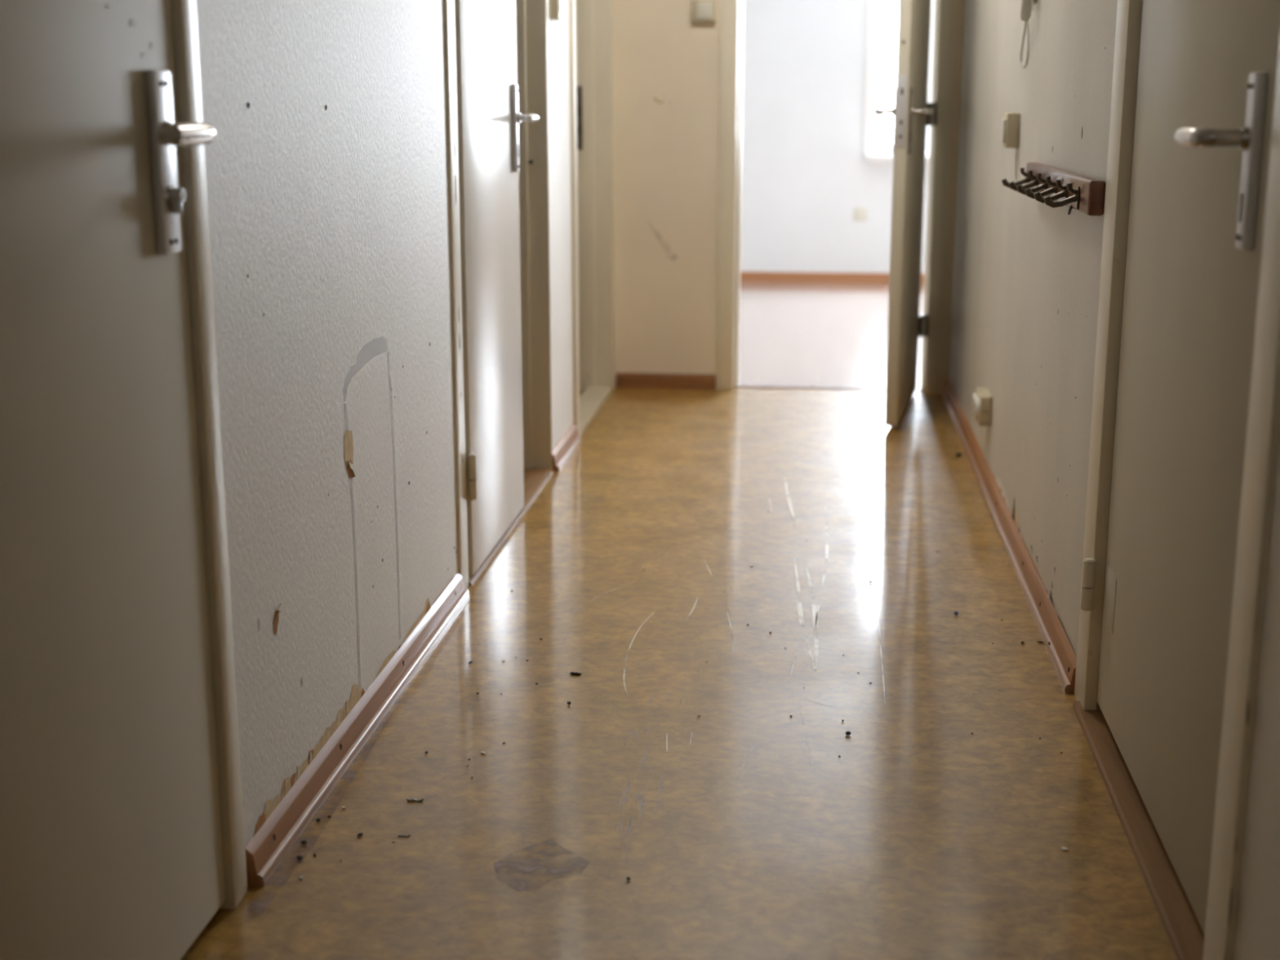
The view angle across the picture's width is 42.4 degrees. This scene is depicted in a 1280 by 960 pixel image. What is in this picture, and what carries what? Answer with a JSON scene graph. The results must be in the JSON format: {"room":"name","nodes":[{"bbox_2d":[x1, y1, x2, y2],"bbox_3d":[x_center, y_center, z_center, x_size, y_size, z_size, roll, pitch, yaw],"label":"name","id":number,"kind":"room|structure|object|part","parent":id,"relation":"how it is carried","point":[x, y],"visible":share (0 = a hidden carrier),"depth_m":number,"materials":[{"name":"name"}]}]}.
{"room":"apartment hallway","nodes":[
{"label":"apartment hallway","id":0,"kind":"room"},
{"bbox_2d":[195,0,573,847],"bbox_3d":[-0.631,-0.633,2.091,0.134,2.500,8.600,1,13,6],"label":"wall","id":1,"kind":"structure","parent":0,"point":[326,166],"depth_m":2.73,"materials":[{"name":"white paint"}]},
{"bbox_2d":[0,0,225,959],"bbox_3d":[-0.600,-0.302,1.672,0.120,2.002,0.812,1,13,6],"label":"door","id":2,"kind":"structure","parent":1,"relation":"in","point":[111,848],"depth_m":1.85,"materials":[{"name":"beige paint"}]},
{"bbox_3d":[-0.577,-0.385,1.998,0.011,0.218,0.056,1,13,6],"label":"handle plate","id":3,"kind":"part","parent":2,"relation":"part of","materials":[{"name":"metal"}]},
{"bbox_3d":[-0.543,-0.406,1.932,0.065,0.027,0.132,1,13,6],"label":"lever","id":4,"kind":"part","parent":2,"relation":"part of","materials":[{"name":"silver metal"}]},
{"bbox_2d":[170,0,247,909],"bbox_3d":[-0.684,-0.327,1.673,0.150,2.090,0.941,1,13,6],"label":"door frame","id":5,"kind":"structure","parent":1,"relation":"attached to","point":[184,12],"depth_m":2.17,"materials":[{"name":"beige paint"}]},
{"bbox_2d":[273,611,279,635],"bbox_3d":[-0.546,0.215,2.478,0.001,0.037,0.029,1,13,6],"label":"chip","id":6,"kind":"object","parent":1,"relation":"attached to","point":[277,615],"depth_m":2.48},
{"bbox_2d":[344,430,353,465],"bbox_3d":[-0.502,-0.044,2.845,0.001,0.089,0.058,1,13,6],"label":"tape","id":7,"kind":"object","parent":1,"relation":"attached to","point":[348,443],"depth_m":2.84,"materials":[{"name":"beige paper"}]},
{"bbox_2d":[346,459,353,477],"bbox_3d":[-0.501,-0.019,2.853,0.001,0.038,0.044,1,13,6],"label":"tape","id":8,"kind":"object","parent":1,"relation":"attached to","point":[349,470],"depth_m":2.85,"materials":[{"name":"brown paper"}]},
{"bbox_2d":[244,573,469,885],"bbox_3d":[-0.478,0.398,3.060,0.026,0.058,1.428,1,13,6],"label":"baseboard","id":9,"kind":"structure","parent":1,"relation":"attached to","point":[267,849],"depth_m":2.81,"materials":[{"name":"brown wood"}]},
{"bbox_2d":[454,0,539,576],"bbox_3d":[-0.339,-0.825,3.959,0.112,2.004,0.706,1,13,6],"label":"door","id":10,"kind":"structure","parent":1,"relation":"in","point":[489,117],"depth_m":3.97,"materials":[{"name":"white paint"}]},
{"bbox_3d":[-0.319,-0.902,4.226,0.012,0.220,0.040,1,13,6],"label":"handle plate","id":11,"kind":"part","parent":10,"relation":"part of","materials":[{"name":"metal"}]},
{"bbox_3d":[-0.288,-0.915,4.162,0.058,0.021,0.130,1,13,6],"label":"lever","id":12,"kind":"part","parent":10,"relation":"part of","materials":[{"name":"metal"}]},
{"bbox_2d":[443,0,552,589],"bbox_3d":[-0.410,-0.900,4.176,0.147,2.090,1.317,1,13,6],"label":"door frame","id":13,"kind":"structure","parent":1,"relation":"attached to","point":[531,15],"depth_m":4.80,"materials":[{"name":"beige paint"}]},
{"bbox_2d":[550,0,563,20],"bbox_3d":[-0.245,-1.438,4.846,0.029,0.162,0.080,1,13,6],"label":"box","id":14,"kind":"object","parent":1,"relation":"attached to","point":[556,6],"visible":1,"depth_m":4.82,"materials":[{"name":"beige plastic"}]},
{"bbox_3d":[-0.233,-1.438,4.845,0.004,0.120,0.056,1,13,6],"label":"plate","id":15,"kind":"part","parent":14,"relation":"part of","materials":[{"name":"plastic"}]},
{"bbox_2d":[551,422,581,471],"bbox_3d":[-0.234,-0.108,5.266,0.026,0.058,0.478,1,13,6],"label":"baseboard","id":16,"kind":"structure","parent":1,"relation":"attached to","point":[562,451],"depth_m":5.23,"materials":[{"name":"brown wood"}]},
{"bbox_2d":[569,0,614,435],"bbox_3d":[-0.231,-1.267,5.776,0.152,2.090,1.020,1,13,6],"label":"door frame","id":17,"kind":"structure","parent":1,"relation":"attached to","point":[591,21],"depth_m":6.24,"materials":[{"name":"beige paint"}]},
{"bbox_3d":[-0.236,-1.363,6.207,0.036,0.235,0.004,1,13,6],"label":"strike plate","id":18,"kind":"part","parent":17,"relation":"part of","materials":[{"name":"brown metal"}]},
{"bbox_2d":[180,281,1177,959],"bbox_3d":[0.885,0.221,4.184,5.160,0.101,12.860,1,13,6],"label":"floor","id":19,"kind":"structure","parent":0,"point":[740,829],"depth_m":2.95,"materials":[{"name":"brown laminate"}]},
{"bbox_2d":[296,855,302,860],"bbox_3d":[-0.506,0.562,2.453,0.011,0.007,0.009,9,16,33],"label":"crumb","id":20,"kind":"object","parent":19,"relation":"on","point":[299,857],"visible":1,"depth_m":2.45,"materials":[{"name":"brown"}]},
{"bbox_2d":[301,840,306,844],"bbox_3d":[-0.511,0.551,2.507,0.008,0.006,0.009,4,13,16],"label":"crumb","id":21,"kind":"object","parent":19,"relation":"on","point":[303,842],"visible":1,"depth_m":2.50,"materials":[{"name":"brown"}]},
{"bbox_2d":[397,834,410,837],"bbox_3d":[-0.363,0.546,2.535,0.018,0.003,0.008,3,13,12],"label":"flake","id":22,"kind":"object","parent":19,"relation":"on","point":[398,835],"visible":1,"depth_m":2.53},
{"bbox_2d":[407,798,423,802],"bbox_3d":[-0.363,0.515,2.662,0.025,0.005,0.010,1,13,3],"label":"flake","id":23,"kind":"object","parent":19,"relation":"on","point":[408,799],"visible":1,"depth_m":2.66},
{"bbox_2d":[468,468,553,586],"bbox_3d":[-0.383,0.105,4.441,0.112,0.012,1.218,1,13,6],"label":"threshold","id":24,"kind":"object","parent":19,"relation":"on","point":[535,479],"visible":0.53,"depth_m":4.71,"materials":[{"name":"brown wood"}]},
{"bbox_2d":[570,671,581,675],"bbox_3d":[-0.127,0.381,3.250,0.020,0.006,0.010,4,14,17],"label":"chip","id":25,"kind":"object","parent":19,"relation":"on","point":[571,673],"visible":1,"depth_m":3.25,"materials":[{"name":"brown"}]},
{"bbox_2d":[579,386,612,435],"bbox_3d":[-0.204,-0.258,6.010,0.095,0.018,0.898,1,13,6],"label":"threshold","id":26,"kind":"object","parent":19,"relation":"on","point":[592,398],"visible":0.65,"depth_m":6.12,"materials":[{"name":"beige wood"}]},
{"bbox_2d":[733,385,923,391],"bbox_3d":[0.741,-0.361,6.496,0.738,0.005,0.020,1,13,6],"label":"threshold","id":27,"kind":"object","parent":19,"relation":"on","point":[738,386],"visible":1,"depth_m":6.50,"materials":[{"name":"brown wood"}]},
{"bbox_2d":[1061,846,1068,850],"bbox_3d":[0.641,0.557,2.489,0.009,0.003,0.012,-4,13,-17],"label":"flake","id":28,"kind":"object","parent":19,"relation":"on","point":[1064,848],"visible":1,"depth_m":2.49,"materials":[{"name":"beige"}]},
{"bbox_2d":[1072,700,1204,959],"bbox_3d":[0.788,0.528,2.590,0.067,0.014,0.995,1,13,6],"label":"threshold","id":29,"kind":"object","parent":19,"relation":"on","point":[1184,932],"visible":0.54,"depth_m":2.49,"materials":[{"name":"brown wood"}]},
{"bbox_2d":[613,0,964,393],"bbox_3d":[0.641,-1.583,6.237,5.900,2.500,0.131,1,13,6],"label":"wall","id":30,"kind":"structure","parent":0,"point":[666,64],"depth_m":6.32,"materials":[{"name":"paint"}]},
{"bbox_2d":[616,372,715,389],"bbox_3d":[0.103,-0.391,6.496,0.391,0.060,0.014,1,13,6],"label":"baseboard","id":31,"kind":"structure","parent":30,"relation":"attached to","point":[624,380],"depth_m":6.49,"materials":[{"name":"brown wood"}]},
{"bbox_2d":[691,0,715,22],"bbox_3d":[0.237,-1.753,6.157,0.090,0.083,0.036,1,13,6],"label":"wall switch","id":32,"kind":"object","parent":30,"relation":"attached to","point":[702,11],"visible":1,"depth_m":6.14,"materials":[{"name":"beige plastic"}]},
{"bbox_2d":[715,0,955,393],"bbox_3d":[0.736,-1.381,6.273,0.864,2.090,0.154,1,13,6],"label":"door frame","id":33,"kind":"structure","parent":30,"relation":"attached to","point":[731,11],"depth_m":6.28,"materials":[{"name":"beige paint"}]},
{"bbox_3d":[0.370,-1.434,6.258,0.003,0.140,0.022,1,13,6],"label":"strike plate","id":34,"kind":"part","parent":33,"relation":"part of","materials":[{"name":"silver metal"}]},
{"bbox_2d":[875,0,937,426],"bbox_3d":[0.942,-1.247,5.800,0.196,2.004,0.796,2,13,11],"label":"door","id":35,"kind":"structure","parent":30,"relation":"in","point":[912,113],"depth_m":5.62,"materials":[{"name":"beige paint"}]},
{"bbox_3d":[0.820,-1.238,5.537,0.061,0.021,0.136,1,13,6],"label":"lever","id":36,"kind":"part","parent":35,"relation":"part of","materials":[{"name":"silver metal"}]},
{"bbox_3d":[0.849,-1.194,5.482,0.008,0.220,0.040,3,13,14],"label":"handle plate","id":37,"kind":"part","parent":35,"relation":"part of","materials":[{"name":"silver metal"}]},
{"bbox_3d":[0.897,-1.192,5.470,0.008,0.220,0.040,3,13,14],"label":"handle plate","id":38,"kind":"part","parent":35,"relation":"part of","materials":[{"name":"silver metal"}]},
{"bbox_3d":[0.963,-1.228,5.495,0.060,0.021,0.143,10,16,37],"label":"lever","id":39,"kind":"part","parent":35,"relation":"part of","materials":[{"name":"silver metal"}]},
{"bbox_2d":[740,0,929,273],"bbox_3d":[1.573,-2.476,10.135,5.160,2.500,0.280,1,13,6],"label":"wall","id":40,"kind":"structure","parent":0,"point":[805,171],"depth_m":10.15,"materials":[{"name":"white paint"}]},
{"bbox_2d":[740,271,924,284],"bbox_3d":[1.557,-1.256,10.264,4.900,0.064,0.014,1,13,6],"label":"baseboard","id":41,"kind":"structure","parent":40,"relation":"attached to","point":[770,277],"depth_m":10.31,"materials":[{"name":"brown wood"}]},
{"bbox_2d":[853,207,866,221],"bbox_3d":[1.364,-1.644,10.198,0.080,0.080,0.012,1,13,6],"label":"socket","id":42,"kind":"object","parent":40,"relation":"attached to","point":[860,214],"visible":1,"depth_m":10.19,"materials":[{"name":"plastic"}]},
{"bbox_2d":[862,0,935,161],"bbox_3d":[2.309,-2.668,9.896,1.885,1.480,0.260,1,13,6],"label":"window","id":43,"kind":"structure","parent":40,"relation":"in","point":[877,10],"depth_m":10.04,"materials":[{"name":"white glass"}]},
{"bbox_3d":[2.306,-2.674,9.858,1.885,1.450,0.012,1,13,6],"label":"casing","id":44,"kind":"part","parent":43,"relation":"part of","materials":[{"name":"white plastic"}]},
{"bbox_3d":[2.306,-1.962,10.027,1.855,0.045,0.200,1,13,6],"label":"sill","id":45,"kind":"part","parent":43,"relation":"part of","materials":[{"name":"white plastic"}]},
{"bbox_3d":[2.320,-2.690,9.993,1.735,1.360,0.060,1,13,6],"label":"frame","id":46,"kind":"part","parent":43,"relation":"part of","materials":[{"name":"white plastic"}]},
{"bbox_2d":[948,0,1279,959],"bbox_3d":[0.796,-0.599,1.942,0.141,2.500,8.600,1,13,6],"label":"wall","id":47,"kind":"structure","parent":0,"point":[1026,277],"depth_m":3.70,"materials":[{"name":"paint"}]},
{"bbox_2d":[971,387,992,426],"bbox_3d":[1.010,-0.216,4.871,0.047,0.090,0.156,1,13,6],"label":"double socket","id":48,"kind":"object","parent":47,"relation":"attached to","point":[982,399],"visible":1,"depth_m":4.80,"materials":[{"name":"beige plastic"}]},
{"bbox_2d":[941,378,1076,693],"bbox_3d":[1.004,0.007,4.765,0.026,0.058,3.348,1,13,6],"label":"baseboard","id":49,"kind":"structure","parent":47,"relation":"attached to","point":[1062,655],"depth_m":3.97,"materials":[{"name":"brown wood"}]},
{"bbox_2d":[1000,112,1020,148],"bbox_3d":[0.974,-0.920,4.338,0.041,0.090,0.085,1,13,6],"label":"switch box","id":50,"kind":"object","parent":47,"relation":"attached to","point":[1010,126],"visible":1,"depth_m":4.30,"materials":[{"name":"beige plastic"}]},
{"bbox_2d":[1020,0,1037,68],"bbox_3d":[0.950,-1.203,4.058,0.043,0.367,0.183,1,13,6],"label":"handset","id":51,"kind":"object","parent":47,"relation":"attached to","point":[1026,5],"visible":1,"depth_m":4.00,"materials":[{"name":"plastic"}]},
{"bbox_3d":[0.961,-1.156,4.096,0.019,0.257,0.126,3,13,11],"label":"cord","id":52,"kind":"part","parent":51,"relation":"part of","materials":[{"name":"grey plastic"}]},
{"bbox_2d":[1001,162,1105,215],"bbox_3d":[0.846,-0.611,3.450,0.095,0.074,0.950,1,13,6],"label":"hook rail","id":53,"kind":"object","parent":47,"relation":"attached to","point":[1085,194],"visible":1,"depth_m":3.24,"materials":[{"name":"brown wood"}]},
{"bbox_2d":[1074,0,1279,959],"bbox_3d":[0.839,-0.477,2.329,0.150,2.090,1.175,1,13,6],"label":"door frame","id":54,"kind":"structure","parent":47,"relation":"attached to","point":[1264,411],"depth_m":1.99,"materials":[{"name":"beige paint"}]},
{"bbox_2d":[1080,0,1279,934],"bbox_3d":[0.765,-0.464,2.345,0.122,1.988,0.960,1,13,6],"label":"door","id":55,"kind":"structure","parent":47,"relation":"in","point":[1207,72],"depth_m":2.34,"materials":[{"name":"beige paint"}]},
{"bbox_3d":[0.703,-0.424,2.039,0.064,0.027,0.122,1,13,6],"label":"lever","id":56,"kind":"part","parent":55,"relation":"part of","materials":[{"name":"silver metal"}]},
{"bbox_3d":[0.739,-0.385,1.992,0.014,0.210,0.038,1,13,6],"label":"handle plate","id":57,"kind":"part","parent":55,"relation":"part of","materials":[{"name":"metal"}]}
]}

